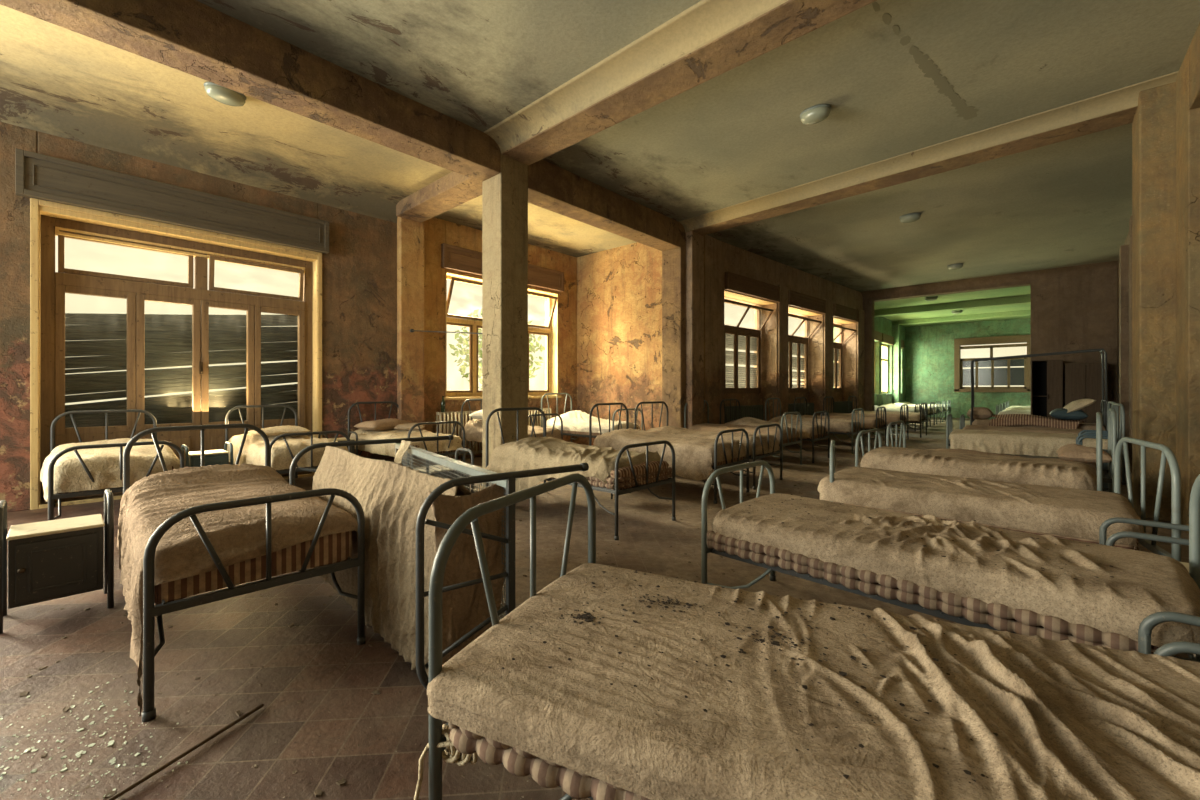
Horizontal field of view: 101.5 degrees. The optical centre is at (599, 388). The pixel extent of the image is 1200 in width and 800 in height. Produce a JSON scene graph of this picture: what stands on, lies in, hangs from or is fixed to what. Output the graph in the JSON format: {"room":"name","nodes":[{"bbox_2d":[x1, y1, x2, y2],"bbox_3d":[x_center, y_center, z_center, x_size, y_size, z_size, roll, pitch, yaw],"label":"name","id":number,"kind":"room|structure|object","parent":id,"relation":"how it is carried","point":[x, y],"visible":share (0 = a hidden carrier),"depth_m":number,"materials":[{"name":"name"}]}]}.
{"room":"hospital room","nodes":[
{"label":"hospital room","id":0,"kind":"room"},
{"bbox_2d":[0,122,576,511],"bbox_3d":[-4.868,-0.925,7.029,0.450,4.450,13.100,0,0,42],"label":"wall","id":1,"kind":"structure","parent":0,"point":[359,269],"depth_m":7.64,"materials":[{"name":"paint"}]},
{"bbox_2d":[15,148,328,509],"bbox_3d":[-5.306,-0.605,6.448,0.520,3.850,3.050,0,0,42],"label":"window","id":2,"kind":"structure","parent":1,"relation":"in","point":[198,338],"depth_m":6.25,"materials":[{"name":"brown wood"}]},
{"bbox_2d":[65,313,297,431],"bbox_3d":[-5.488,-0.110,6.625,0.012,2.107,2.770,0,0,42],"label":"rolling shutter","id":3,"kind":"object","parent":2,"relation":"attached to","point":[166,335],"depth_m":6.46,"materials":[{"name":"grey metal"}]},
{"bbox_2d":[0,82,399,222],"bbox_3d":[-6.134,-2.940,5.032,0.350,0.280,8.440,0,0,42],"label":"beam","id":4,"kind":"structure","parent":1,"relation":"attached to","point":[21,107],"depth_m":6.08,"materials":[{"name":"paint"}]},
{"bbox_2d":[397,217,423,464],"bbox_3d":[-3.237,-0.900,8.386,0.150,4.400,0.420,0,0,42],"label":"trim","id":5,"kind":"structure","parent":1,"relation":"attached to","point":[410,233],"depth_m":8.29,"materials":[{"name":"paint"}]},
{"bbox_2d":[441,243,563,399],"bbox_3d":[-1.963,-1.215,10.078,0.412,2.830,3.000,0,0,42],"label":"window","id":6,"kind":"structure","parent":1,"relation":"in","point":[456,258],"depth_m":9.65,"materials":[{"name":"paint"}]},
{"bbox_2d":[0,4,635,256],"bbox_3d":[-3.666,-3.140,6.010,3.700,0.120,13.200,0,0,42],"label":"ceiling","id":7,"kind":"structure","parent":0,"point":[37,55],"depth_m":5.58,"materials":[{"name":"paint"}]},
{"bbox_2d":[204,82,245,105],"bbox_3d":[-3.866,-3.022,5.058,0.243,0.116,0.358,0,0,42],"label":"ceiling lamp","id":8,"kind":"object","parent":7,"relation":"attached to","point":[221,94],"visible":0.93,"depth_m":5.00,"materials":[{"name":"glass"}]},
{"bbox_2d":[0,0,500,181],"bbox_3d":[-4.112,-2.865,3.057,0.400,0.470,8.220,0,0,42],"label":"ceiling beam","id":9,"kind":"structure","parent":7,"relation":"attached to","point":[192,37],"depth_m":4.23,"materials":[{"name":"paint"}]},
{"bbox_2d":[396,172,481,222],"bbox_3d":[-2.249,-2.990,7.391,2.650,0.260,0.450,0,0,42],"label":"beam","id":10,"kind":"structure","parent":7,"relation":"attached to","point":[454,189],"depth_m":7.43,"materials":[{"name":"paint"}]},
{"bbox_2d":[528,159,680,250],"bbox_3d":[0.130,-2.840,7.749,0.400,0.520,3.570,0,0,42],"label":"beam","id":11,"kind":"structure","parent":7,"relation":"attached to","point":[553,188],"depth_m":7.36,"materials":[{"name":"paint"}]},
{"bbox_2d":[482,154,527,488],"bbox_3d":[-1.212,-0.900,6.265,0.400,4.400,0.430,0,0,42],"label":"column","id":12,"kind":"structure","parent":0,"point":[504,194],"depth_m":6.12,"materials":[{"name":"paint"}]},
{"bbox_2d":[0,417,1188,799],"bbox_3d":[5.979,1.350,9.895,12.800,0.100,31.900,0,0,42],"label":"floor","id":13,"kind":"structure","parent":0,"point":[305,662],"depth_m":2.22,"materials":[{"name":"tile"}]},
{"bbox_2d":[0,489,113,633],"bbox_3d":[-3.161,0.963,2.857,0.369,0.674,0.448,0,0,42],"label":"base cabinet","id":14,"kind":"object","parent":13,"relation":"on","point":[59,558],"visible":1,"depth_m":2.77,"materials":[{"name":"paint"}]},
{"bbox_2d":[0,678,187,799],"bbox_3d":[-1.915,1.297,1.775,1.148,0.006,0.605,0,0,42],"label":"debris","id":15,"kind":"object","parent":13,"relation":"on","point":[110,743],"visible":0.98,"depth_m":1.76,"materials":[{"name":"grey paint"}]},
{"bbox_2d":[40,409,184,520],"bbox_3d":[-5.009,0.772,5.039,2.026,1.056,1.022,0,0,42],"label":"bed","id":16,"kind":"object","parent":13,"relation":"on","point":[71,469],"visible":0.89,"depth_m":4.38,"materials":[{"name":"fabric"}]},
{"bbox_2d":[40,438,179,501],"bbox_3d":[-4.997,0.770,5.026,1.979,0.446,0.998,0,0,42],"label":"bedspread","id":17,"kind":"object","parent":16,"relation":"on","point":[72,473],"depth_m":4.35,"materials":[{"name":"fabric"}]},
{"bbox_2d":[107,703,263,799],"bbox_3d":[-1.481,1.288,1.684,0.018,0.017,0.663,0,0,19],"label":"wooden stick","id":18,"kind":"object","parent":13,"relation":"on","point":[236,721],"visible":1,"depth_m":1.72,"materials":[{"name":"wood"}]},
{"bbox_2d":[181,442,232,466],"bbox_3d":[-4.504,0.963,5.621,0.369,0.674,0.428,0,0,42],"label":"base cabinet","id":19,"kind":"object","parent":13,"relation":"on","point":[211,457],"visible":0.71,"depth_m":5.54,"materials":[{"name":"blue paint"}]},
{"bbox_2d":[117,424,364,721],"bbox_3d":[-2.204,0.808,2.905,2.016,1.089,0.922,0,0,44],"label":"bed","id":20,"kind":"object","parent":13,"relation":"on","point":[184,532],"visible":1,"depth_m":2.31,"materials":[{"name":"fabric"}]},
{"bbox_2d":[225,405,350,477],"bbox_3d":[-3.978,0.762,6.180,1.992,1.076,0.949,0,0,42],"label":"bed","id":21,"kind":"object","parent":13,"relation":"on","point":[283,447],"visible":0.65,"depth_m":5.62,"materials":[{"name":"fabric"}]},
{"bbox_2d":[248,425,309,435],"bbox_3d":[-4.219,0.542,6.442,0.420,0.116,0.620,0,0,42],"label":"pillow","id":22,"kind":"object","parent":21,"relation":"on","point":[277,430],"visible":0.84,"depth_m":6.35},
{"bbox_2d":[227,433,347,469],"bbox_3d":[-3.973,0.767,6.176,1.973,0.441,0.949,0,0,42],"label":"bedspread","id":23,"kind":"object","parent":21,"relation":"on","point":[283,450],"depth_m":5.58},
{"bbox_2d":[318,431,357,454],"bbox_3d":[-3.785,0.963,7.088,0.369,0.674,0.428,0,0,42],"label":"base cabinet","id":24,"kind":"object","parent":13,"relation":"on","point":[343,439],"visible":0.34,"depth_m":7.10,"materials":[{"name":"paint"}]},
{"bbox_2d":[312,446,471,677],"bbox_3d":[-1.228,0.831,2.728,1.640,0.912,0.263,0,0,42],"label":"bedsheet","id":25,"kind":"object","parent":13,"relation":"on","point":[391,495],"visible":0.7,"depth_m":2.46,"materials":[{"name":"fabric"}]},
{"bbox_2d":[348,401,464,466],"bbox_3d":[-2.922,0.752,7.325,2.023,1.096,0.979,0,0,42],"label":"bed","id":26,"kind":"object","parent":13,"relation":"on","point":[442,447],"visible":0.59,"depth_m":6.89,"materials":[{"name":"fabric"}]},
{"bbox_2d":[353,418,408,430],"bbox_3d":[-3.358,0.549,7.619,0.500,0.181,0.700,0,0,31],"label":"pillow","id":27,"kind":"object","parent":26,"relation":"on","point":[382,424],"visible":0.9,"depth_m":7.41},
{"bbox_2d":[350,429,462,456],"bbox_3d":[-2.922,0.772,7.328,2.007,0.382,0.960,0,0,42],"label":"bedspread","id":28,"kind":"object","parent":26,"relation":"on","point":[442,447],"depth_m":6.87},
{"bbox_2d":[394,423,424,429],"bbox_3d":[-2.914,0.576,7.514,0.420,0.109,0.340,0,0,-15],"label":"pillow","id":29,"kind":"object","parent":26,"relation":"on","point":[407,426],"visible":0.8,"depth_m":7.38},
{"bbox_2d":[8,472,825,799],"bbox_3d":[-0.370,1.294,5.051,8.233,0.012,7.601,0,0,42],"label":"debris","id":30,"kind":"object","parent":13,"relation":"on","point":[341,782],"visible":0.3,"depth_m":2.22,"materials":[{"name":"brown paint"}]},
{"bbox_2d":[289,435,588,689],"bbox_3d":[-1.075,0.827,2.873,1.116,0.928,1.912,0,0,-37],"label":"bed","id":31,"kind":"object","parent":13,"relation":"on","point":[479,475],"depth_m":2.20,"materials":[{"name":"grey paint"}]},
{"bbox_2d":[428,483,505,664],"bbox_3d":[-0.584,0.849,2.207,0.386,0.866,0.095,0,0,-37],"label":"bedsheet","id":32,"kind":"object","parent":31,"relation":"hanging from","point":[464,609],"visible":0.51,"depth_m":2.21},
{"bbox_2d":[419,448,473,492],"bbox_3d":[-1.589,0.963,4.968,0.369,0.674,0.528,0,0,42],"label":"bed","id":33,"kind":"object","parent":13,"relation":"on","point":[458,449],"visible":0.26,"depth_m":4.97,"materials":[{"name":"paint"}]},
{"bbox_2d":[434,408,550,462],"bbox_3d":[-2.013,0.858,9.674,0.136,0.885,2.742,0,0,42],"label":"radiator","id":34,"kind":"object","parent":13,"relation":"on","point":[466,413],"visible":0.27,"depth_m":9.07,"materials":[{"name":"metal"}]},
{"bbox_2d":[460,399,564,460],"bbox_3d":[-1.567,0.742,8.586,1.846,1.116,0.981,0,0,42],"label":"bed","id":35,"kind":"object","parent":13,"relation":"on","point":[473,428],"visible":0.32,"depth_m":8.52,"materials":[{"name":"fabric"}]},
{"bbox_2d":[460,419,564,441],"bbox_3d":[-1.568,0.758,8.586,1.839,0.430,0.980,0,0,42],"label":"bedspread","id":36,"kind":"object","parent":35,"relation":"on","point":[473,428],"depth_m":8.49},
{"bbox_2d":[486,407,675,539],"bbox_3d":[-0.318,0.762,5.202,2.059,1.076,1.088,0,0,43],"label":"bed","id":37,"kind":"object","parent":13,"relation":"on","point":[623,471],"visible":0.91,"depth_m":4.79,"materials":[{"name":"fabric"}]},
{"bbox_2d":[541,393,642,441],"bbox_3d":[-0.200,0.692,9.808,1.996,1.216,0.978,0,0,42],"label":"bed","id":38,"kind":"object","parent":13,"relation":"on","point":[575,423],"visible":0.7,"depth_m":9.56,"materials":[{"name":"fabric"}]},
{"bbox_2d":[589,403,748,503],"bbox_3d":[0.863,0.752,6.525,1.992,1.096,0.954,0,0,42],"label":"bed","id":39,"kind":"object","parent":13,"relation":"on","point":[696,458],"visible":0.84,"depth_m":5.98,"materials":[{"name":"fabric"}]},
{"bbox_2d":[634,401,782,488],"bbox_3d":[1.573,0.752,7.340,1.992,1.096,0.922,0,0,42],"label":"bed","id":40,"kind":"object","parent":13,"relation":"on","point":[761,446],"visible":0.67,"depth_m":6.89,"materials":[{"name":"fabric"}]},
{"bbox_2d":[684,400,801,470],"bbox_3d":[2.508,0.752,8.714,1.826,1.096,0.883,0,0,42],"label":"bed","id":41,"kind":"object","parent":13,"relation":"on","point":[789,434],"visible":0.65,"depth_m":8.35,"materials":[{"name":"fabric"}]},
{"bbox_2d":[724,405,762,423],"bbox_3d":[3.158,0.838,10.912,1.692,0.925,0.136,0,0,-43],"label":"radiator","id":42,"kind":"object","parent":13,"relation":"on","point":[754,411],"visible":0.38,"depth_m":10.86,"materials":[{"name":"metal"}]},
{"bbox_2d":[720,399,829,462],"bbox_3d":[3.356,0.752,9.506,1.826,1.096,0.891,0,0,42],"label":"bed","id":43,"kind":"object","parent":13,"relation":"on","point":[812,432],"visible":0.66,"depth_m":9.10,"materials":[{"name":"fabric"}]},
{"bbox_2d":[788,403,813,415],"bbox_3d":[5.161,0.838,12.782,1.692,0.925,0.136,0,0,-43],"label":"radiator","id":44,"kind":"object","parent":13,"relation":"on","point":[810,406],"visible":0.2,"depth_m":12.83,"materials":[{"name":"metal"}]},
{"bbox_2d":[427,473,1199,799],"bbox_3d":[0.648,0.742,1.225,2.009,1.116,0.962,0,0,25],"label":"bed","id":45,"kind":"object","parent":13,"relation":"on","point":[1071,720],"visible":0.98,"depth_m":1.11,"materials":[{"name":"fabric"}]},
{"bbox_2d":[414,724,477,799],"bbox_3d":[-0.379,0.961,1.242,0.164,0.200,0.068,0,0,6],"label":"tie","id":46,"kind":"object","parent":45,"relation":"attached to","point":[451,755],"visible":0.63,"depth_m":1.22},
{"bbox_2d":[501,566,999,797],"bbox_3d":[0.365,0.690,1.366,1.099,0.038,0.802,0,0,25],"label":"debris","id":47,"kind":"object","parent":45,"relation":"on","point":[583,616],"visible":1,"depth_m":1.36,"materials":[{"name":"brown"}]},
{"bbox_2d":[765,398,863,453],"bbox_3d":[4.677,0.752,10.739,1.826,1.096,0.891,0,0,42],"label":"bed","id":48,"kind":"object","parent":13,"relation":"on","point":[851,427],"visible":0.64,"depth_m":10.20,"materials":[{"name":"grey paint"}]},
{"bbox_2d":[794,397,885,447],"bbox_3d":[5.700,0.752,11.693,1.826,1.096,0.883,0,0,42],"label":"bed","id":49,"kind":"object","parent":13,"relation":"on","point":[869,422],"visible":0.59,"depth_m":11.21,"materials":[{"name":"grey paint"}]},
{"bbox_2d":[834,401,851,412],"bbox_3d":[7.142,0.838,14.631,1.692,0.925,0.136,0,0,-43],"label":"radiator","id":50,"kind":"object","parent":13,"relation":"on","point":[840,406],"visible":0.29,"depth_m":14.63,"materials":[{"name":"metal"}]},
{"bbox_2d":[823,396,908,441],"bbox_3d":[6.947,0.752,12.857,1.826,1.096,0.883,0,0,42],"label":"bed","id":51,"kind":"object","parent":13,"relation":"on","point":[890,418],"visible":0.58,"depth_m":12.50,"materials":[{"name":"grey paint"}]},
{"bbox_2d":[848,396,926,437],"bbox_3d":[8.200,0.752,14.027,1.826,1.096,0.882,0,0,42],"label":"bed","id":52,"kind":"object","parent":13,"relation":"on","point":[914,417],"visible":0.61,"depth_m":13.55,"materials":[{"name":"grey paint"}]},
{"bbox_2d":[877,394,940,423],"bbox_3d":[11.946,0.752,18.994,1.982,1.096,0.878,0,0,42],"label":"bed","id":53,"kind":"object","parent":13,"relation":"on","point":[938,404],"visible":0.41,"depth_m":18.63,"materials":[{"name":"fabric"}]},
{"bbox_2d":[701,460,1199,661],"bbox_3d":[1.548,0.807,2.331,0.879,0.986,2.012,0,0,-43],"label":"bed","id":54,"kind":"object","parent":13,"relation":"on","point":[1021,598],"visible":0.99,"depth_m":2.01,"materials":[{"name":"fabric"}]},
{"bbox_2d":[738,494,1112,580],"bbox_3d":[1.467,0.668,2.439,0.764,0.064,1.506,0,0,-44],"label":"debris","id":55,"kind":"object","parent":54,"relation":"on","point":[791,494],"visible":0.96,"depth_m":2.21,"materials":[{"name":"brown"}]},
{"bbox_2d":[855,412,1102,490],"bbox_3d":[3.643,0.752,4.838,0.922,1.096,1.842,0,0,-45],"label":"bed","id":56,"kind":"object","parent":13,"relation":"on","point":[1044,472],"visible":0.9,"depth_m":4.48,"materials":[{"name":"fabric"}]},
{"bbox_2d":[818,437,1180,561],"bbox_3d":[2.558,0.802,3.503,1.984,0.996,0.894,0,0,43],"label":"bed","id":57,"kind":"object","parent":13,"relation":"on","point":[1060,512],"visible":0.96,"depth_m":3.08,"materials":[{"name":"fabric"}]},
{"bbox_2d":[886,408,1116,492],"bbox_3d":[4.575,0.752,5.726,1.992,1.096,0.882,0,0,44],"label":"bed","id":58,"kind":"object","parent":13,"relation":"on","point":[1112,417],"visible":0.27,"depth_m":5.34,"materials":[{"name":"grey paint"}]},
{"bbox_2d":[1056,444,1111,462],"bbox_3d":[5.133,0.677,5.201,0.420,0.186,0.580,0,0,42],"label":"pillow","id":59,"kind":"object","parent":58,"relation":"on","point":[1070,452],"visible":0.87,"depth_m":5.05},
{"bbox_2d":[946,403,1125,484],"bbox_3d":[6.597,0.752,7.575,1.992,1.096,0.984,0,0,39],"label":"bed","id":60,"kind":"object","parent":13,"relation":"on","point":[990,441],"visible":0.75,"depth_m":7.33,"materials":[{"name":"fabric"}]},
{"bbox_2d":[959,401,1116,433],"bbox_3d":[7.521,0.752,8.536,1.983,1.096,0.924,0,0,40],"label":"bed","id":61,"kind":"object","parent":13,"relation":"on","point":[962,417],"visible":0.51,"depth_m":8.44,"materials":[{"name":"grey paint"}]},
{"bbox_2d":[963,425,1083,433],"bbox_3d":[7.517,0.793,8.541,1.935,0.238,0.922,0,0,40],"label":"blanket","id":62,"kind":"object","parent":61,"relation":"on","point":[971,427],"depth_m":8.43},
{"bbox_2d":[970,348,1108,430],"bbox_3d":[8.577,0.282,9.675,1.982,2.036,0.936,0,0,40],"label":"bed","id":63,"kind":"object","parent":13,"relation":"on","point":[1084,426],"visible":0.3,"depth_m":9.27,"materials":[{"name":"grey paint"}]},
{"bbox_2d":[966,407,992,419],"bbox_3d":[7.991,0.509,10.301,0.420,0.261,0.500,0,0,42],"label":"pillow","id":64,"kind":"object","parent":63,"relation":"on","point":[981,413],"visible":0.88,"depth_m":10.14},
{"bbox_2d":[988,414,1083,428],"bbox_3d":[8.428,0.619,9.510,1.370,0.255,0.812,0,0,42],"label":"striped blanket","id":65,"kind":"object","parent":63,"relation":"on","point":[1006,419],"visible":0.91,"depth_m":9.28,"materials":[{"name":"fabric"}]},
{"bbox_2d":[1049,408,1088,419],"bbox_3d":[8.811,0.464,9.222,0.520,0.231,0.700,2,1,42],"label":"cushion","id":66,"kind":"object","parent":65,"relation":"on","point":[1060,413],"visible":0.89,"depth_m":9.01,"materials":[{"name":"blue fabric"}]},
{"bbox_2d":[1064,399,1095,412],"bbox_3d":[8.911,0.311,9.128,0.392,0.273,0.620,0,0,36],"label":"pillow","id":67,"kind":"object","parent":66,"relation":"on","point":[1076,405],"visible":0.91,"depth_m":8.95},
{"bbox_2d":[972,419,1105,430],"bbox_3d":[8.569,0.744,9.681,1.941,0.256,0.936,0,0,40],"label":"blanket","id":68,"kind":"object","parent":63,"relation":"on","point":[1084,426],"depth_m":9.31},
{"bbox_2d":[1031,360,1062,417],"bbox_3d":[11.157,0.290,12.238,0.580,2.020,0.780,0,0,42],"label":"wardrobe","id":69,"kind":"object","parent":13,"relation":"on","point":[1046,375],"visible":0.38,"depth_m":12.14,"materials":[{"name":"paint"}]},
{"bbox_2d":[1064,363,1107,422],"bbox_3d":[11.745,0.340,11.859,0.720,1.920,0.553,0,0,42],"label":"wardrobe","id":70,"kind":"object","parent":13,"relation":"on","point":[1081,380],"visible":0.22,"depth_m":11.67,"materials":[{"name":"paint"}]},
{"bbox_2d":[1076,434,1117,491],"bbox_3d":[5.874,0.923,5.811,0.369,0.754,0.428,0,0,42],"label":"base cabinet","id":71,"kind":"object","parent":13,"relation":"on","point":[1078,439],"visible":0.25,"depth_m":5.69,"materials":[{"name":"metal"}]},
{"bbox_2d":[1099,517,1188,571],"bbox_3d":[2.709,0.983,2.310,0.529,0.634,0.368,0,0,42],"label":"base cabinet","id":72,"kind":"object","parent":13,"relation":"on","point":[1112,539],"visible":0.23,"depth_m":2.39,"materials":[{"name":"metal"}]},
{"bbox_2d":[1138,611,1199,656],"bbox_3d":[1.783,0.988,1.286,0.529,0.624,0.268,0,0,42],"label":"base cabinet","id":73,"kind":"object","parent":13,"relation":"on","point":[1146,626],"visible":0.23,"depth_m":1.48,"materials":[{"name":"metal"}]},
{"bbox_2d":[577,242,661,444],"bbox_3d":[0.724,-0.925,10.568,3.100,4.450,0.350,0,0,42],"label":"wall","id":74,"kind":"structure","parent":0,"point":[619,289],"depth_m":10.57,"materials":[{"name":"paint"}]},
{"bbox_2d":[196,0,1199,291],"bbox_3d":[3.135,-3.115,5.928,6.500,0.170,22.200,0,0,42],"label":"ceiling","id":75,"kind":"structure","parent":0,"point":[739,135],"depth_m":5.18,"materials":[{"name":"paint"}]},
{"bbox_2d":[800,104,830,124],"bbox_3d":[2.343,-2.972,5.336,0.325,0.116,0.221,0,0,42],"label":"ceiling lamp","id":76,"kind":"object","parent":75,"relation":"attached to","point":[815,114],"visible":1,"depth_m":5.27,"materials":[{"name":"glass"}]},
{"bbox_2d":[899,213,920,222],"bbox_3d":[5.410,-2.972,8.550,0.325,0.116,0.221,0,0,42],"label":"ceiling lamp","id":77,"kind":"object","parent":75,"relation":"attached to","point":[912,217],"visible":1,"depth_m":8.48,"materials":[{"name":"glass"}]},
{"bbox_2d":[872,1,978,119],"bbox_3d":[3.127,-3.029,4.684,2.621,0.002,0.198,0,0,-37],"label":"damp stain","id":78,"kind":"structure","parent":75,"relation":"attached to","point":[927,66],"depth_m":4.72,"materials":[{"name":"brown"}]},
{"bbox_2d":[705,235,862,423],"bbox_3d":[4.905,-0.900,12.721,9.232,4.400,0.600,0,0,-43],"label":"wall","id":79,"kind":"structure","parent":0,"point":[721,257],"depth_m":11.73,"materials":[{"name":"paint"}]},
{"bbox_2d":[662,224,704,427],"bbox_3d":[1.614,-0.900,9.406,0.420,4.400,0.880,0,0,42],"label":"trim","id":80,"kind":"structure","parent":79,"relation":"attached to","point":[673,260],"depth_m":9.06,"materials":[{"name":"paint"}]},
{"bbox_2d":[686,231,703,428],"bbox_3d":[1.775,-0.800,9.166,0.140,4.200,0.420,0,0,42],"label":"trim","id":81,"kind":"structure","parent":79,"relation":"attached to","point":[694,241],"depth_m":9.04,"materials":[{"name":"paint"}]},
{"bbox_2d":[724,272,779,393],"bbox_3d":[3.235,-1.149,11.075,2.238,2.542,0.633,0,0,-43],"label":"window","id":82,"kind":"structure","parent":79,"relation":"in","point":[737,338],"depth_m":11.27,"materials":[{"name":"brown wood"}]},
{"bbox_2d":[726,334,756,387],"bbox_3d":[3.041,-0.601,11.282,2.238,1.446,0.065,0,0,-43],"label":"shutter","id":83,"kind":"object","parent":82,"relation":"attached to","point":[747,342],"depth_m":11.51,"materials":[{"name":"grey wood"}]},
{"bbox_2d":[778,285,787,416],"bbox_3d":[4.415,-0.590,11.819,0.462,3.780,0.050,0,0,-43],"label":"trim","id":84,"kind":"structure","parent":79,"relation":"attached to","point":[783,304],"depth_m":11.78,"materials":[{"name":"paint"}]},
{"bbox_2d":[788,290,825,392],"bbox_3d":[5.190,-1.149,12.900,2.108,2.542,0.633,0,0,-43],"label":"window","id":85,"kind":"structure","parent":79,"relation":"in","point":[796,344],"depth_m":13.20,"materials":[{"name":"brown wood"}]},
{"bbox_2d":[788,342,804,387],"bbox_3d":[4.997,-0.602,13.107,2.108,1.449,0.065,0,0,-43],"label":"shutter","id":86,"kind":"object","parent":85,"relation":"attached to","point":[797,363],"depth_m":13.36,"materials":[{"name":"grey wood"}]},
{"bbox_2d":[824,299,832,435],"bbox_3d":[6.359,-0.590,13.633,0.562,3.780,0.050,0,0,-43],"label":"trim","id":87,"kind":"structure","parent":79,"relation":"attached to","point":[828,317],"depth_m":13.57,"materials":[{"name":"paint"}]},
{"bbox_2d":[833,303,858,391],"bbox_3d":[7.072,-1.147,14.656,1.837,2.547,0.633,0,0,-43],"label":"window","id":88,"kind":"structure","parent":79,"relation":"in","point":[840,311],"depth_m":15.02,"materials":[{"name":"brown wood"}]},
{"bbox_2d":[833,348,838,386],"bbox_3d":[6.879,-0.598,14.864,1.837,1.449,0.065,0,0,-43],"label":"shutter","id":89,"kind":"object","parent":88,"relation":"attached to","point":[835,350],"depth_m":15.07,"materials":[{"name":"grey wood"}]},
{"bbox_2d":[857,309,864,410],"bbox_3d":[8.146,-0.590,15.301,0.572,3.780,0.050,0,0,-43],"label":"trim","id":90,"kind":"structure","parent":79,"relation":"attached to","point":[861,324],"depth_m":15.27,"materials":[{"name":"paint"}]},
{"bbox_2d":[834,317,904,405],"bbox_3d":[11.353,-0.850,19.866,0.600,4.300,9.900,0,0,42],"label":"wall","id":91,"kind":"structure","parent":0,"point":[896,354],"depth_m":21.15,"materials":[{"name":"paint"}]},
{"bbox_2d":[882,333,893,393],"bbox_3d":[11.960,-1.025,20.597,0.320,2.450,2.000,0,0,42],"label":"window","id":92,"kind":"structure","parent":91,"relation":"in","point":[888,339],"depth_m":20.98,"materials":[{"name":"paint"}]},
{"bbox_2d":[874,295,1030,317],"bbox_3d":[13.516,-2.835,15.585,8.850,0.230,0.450,0,0,42],"label":"beam","id":93,"kind":"structure","parent":91,"relation":"attached to","point":[1025,299],"depth_m":16.63,"materials":[{"name":"green paint"}]},
{"bbox_2d":[892,310,1030,324],"bbox_3d":[16.097,-2.865,18.441,8.850,0.170,0.450,0,0,42],"label":"beam","id":94,"kind":"structure","parent":91,"relation":"attached to","point":[1022,312],"depth_m":19.58,"materials":[{"name":"green paint"}]},
{"bbox_2d":[874,285,1030,326],"bbox_3d":[14.617,-3.025,16.915,9.400,0.150,9.900,0,0,42],"label":"ceiling","id":95,"kind":"structure","parent":0,"point":[1023,290],"depth_m":17.11,"materials":[{"name":"paint"}]},
{"bbox_2d":[905,318,1030,418],"bbox_3d":[17.835,-0.850,20.476,9.400,4.300,0.300,0,0,42],"label":"wall","id":96,"kind":"structure","parent":0,"point":[929,349],"depth_m":22.23,"materials":[{"name":"paint"}]},
{"bbox_2d":[954,334,1030,391],"bbox_3d":[16.923,-1.055,21.189,2.590,2.390,0.335,0,0,42],"label":"window","id":97,"kind":"structure","parent":96,"relation":"in","point":[1021,375],"depth_m":21.15,"materials":[{"name":"brown wood"}]},
{"bbox_2d":[963,359,1023,385],"bbox_3d":[17.053,-0.681,21.288,2.250,1.363,0.015,0,0,42],"label":"rolling shutter","id":98,"kind":"object","parent":97,"relation":"attached to","point":[984,374],"depth_m":21.19,"materials":[{"name":"grey metal"}]},
{"bbox_2d":[863,270,1116,410],"bbox_3d":[11.254,-0.900,13.046,9.200,4.400,0.350,0,0,42],"label":"wall partition","id":99,"kind":"structure","parent":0,"point":[1073,312],"depth_m":12.37,"materials":[{"name":"brown paint"}]},
{"bbox_2d":[860,261,1117,298],"bbox_3d":[10.150,-2.940,13.614,6.000,0.180,0.288,0,0,42],"label":"trim","id":100,"kind":"structure","parent":99,"relation":"attached to","point":[1112,265],"depth_m":13.19,"materials":[{"name":"brown paint"}]},
{"bbox_2d":[1117,216,1131,471],"bbox_3d":[9.352,-0.900,8.332,0.600,4.400,9.718,0,0,44],"label":"wall","id":101,"kind":"structure","parent":0,"point":[1124,266],"depth_m":9.17,"materials":[{"name":"brown paint"}]},
{"bbox_2d":[688,106,1137,235],"bbox_3d":[3.753,-2.975,7.082,0.439,0.170,5.904,0,0,-45],"label":"trim","id":102,"kind":"structure","parent":101,"relation":"attached to","point":[1126,116],"depth_m":6.31,"materials":[{"name":"paint"}]},
{"bbox_2d":[1176,22,1199,533],"bbox_3d":[1.918,-0.900,0.288,0.540,4.400,12.200,0,0,42],"label":"wall","id":103,"kind":"structure","parent":0,"point":[1188,77],"depth_m":4.37,"materials":[{"name":"paint"}]},
{"bbox_2d":[484,0,788,152],"bbox_3d":[0.884,-2.950,3.908,5.870,0.160,0.256,0,0,42],"label":"beam","id":104,"kind":"structure","parent":103,"relation":"attached to","point":[705,21],"depth_m":4.47,"materials":[{"name":"paint"}]},
{"bbox_2d":[501,0,876,165],"bbox_3d":[1.114,-2.950,4.163,5.870,0.180,0.430,0,0,42],"label":"beam","id":105,"kind":"structure","parent":103,"relation":"attached to","point":[790,20],"depth_m":4.38,"materials":[{"name":"paint"}]},
{"bbox_2d":[679,71,1178,231],"bbox_3d":[3.554,-2.960,6.840,0.224,0.140,6.027,0,0,-44],"label":"trim","id":106,"kind":"structure","parent":103,"relation":"attached to","point":[1123,98],"depth_m":6.06,"materials":[{"name":"paint"}]},
{"bbox_2d":[1132,82,1175,521],"bbox_3d":[5.792,-0.850,4.976,0.480,4.300,0.550,0,0,42],"label":"pillar","id":107,"kind":"structure","parent":103,"relation":"attached to","point":[1154,121],"depth_m":4.87,"materials":[{"name":"paint"}]},
{"label":"outside","id":108,"kind":"structure","parent":0,"visible":0},
{"bbox_3d":[-7.611,1.625,20.361,21.400,0.350,60.000,0,0,42],"label":"ground","id":109,"kind":"structure","parent":108,"visible":0},
{"bbox_2d":[449,309,544,389],"bbox_3d":[-3.382,-0.758,16.416,3.038,4.131,3.053,0,0,42],"label":"tree","id":110,"kind":"object","parent":109,"relation":"on","point":[463,351],"visible":0.12,"depth_m":16.05,"materials":[{"name":"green plant"}]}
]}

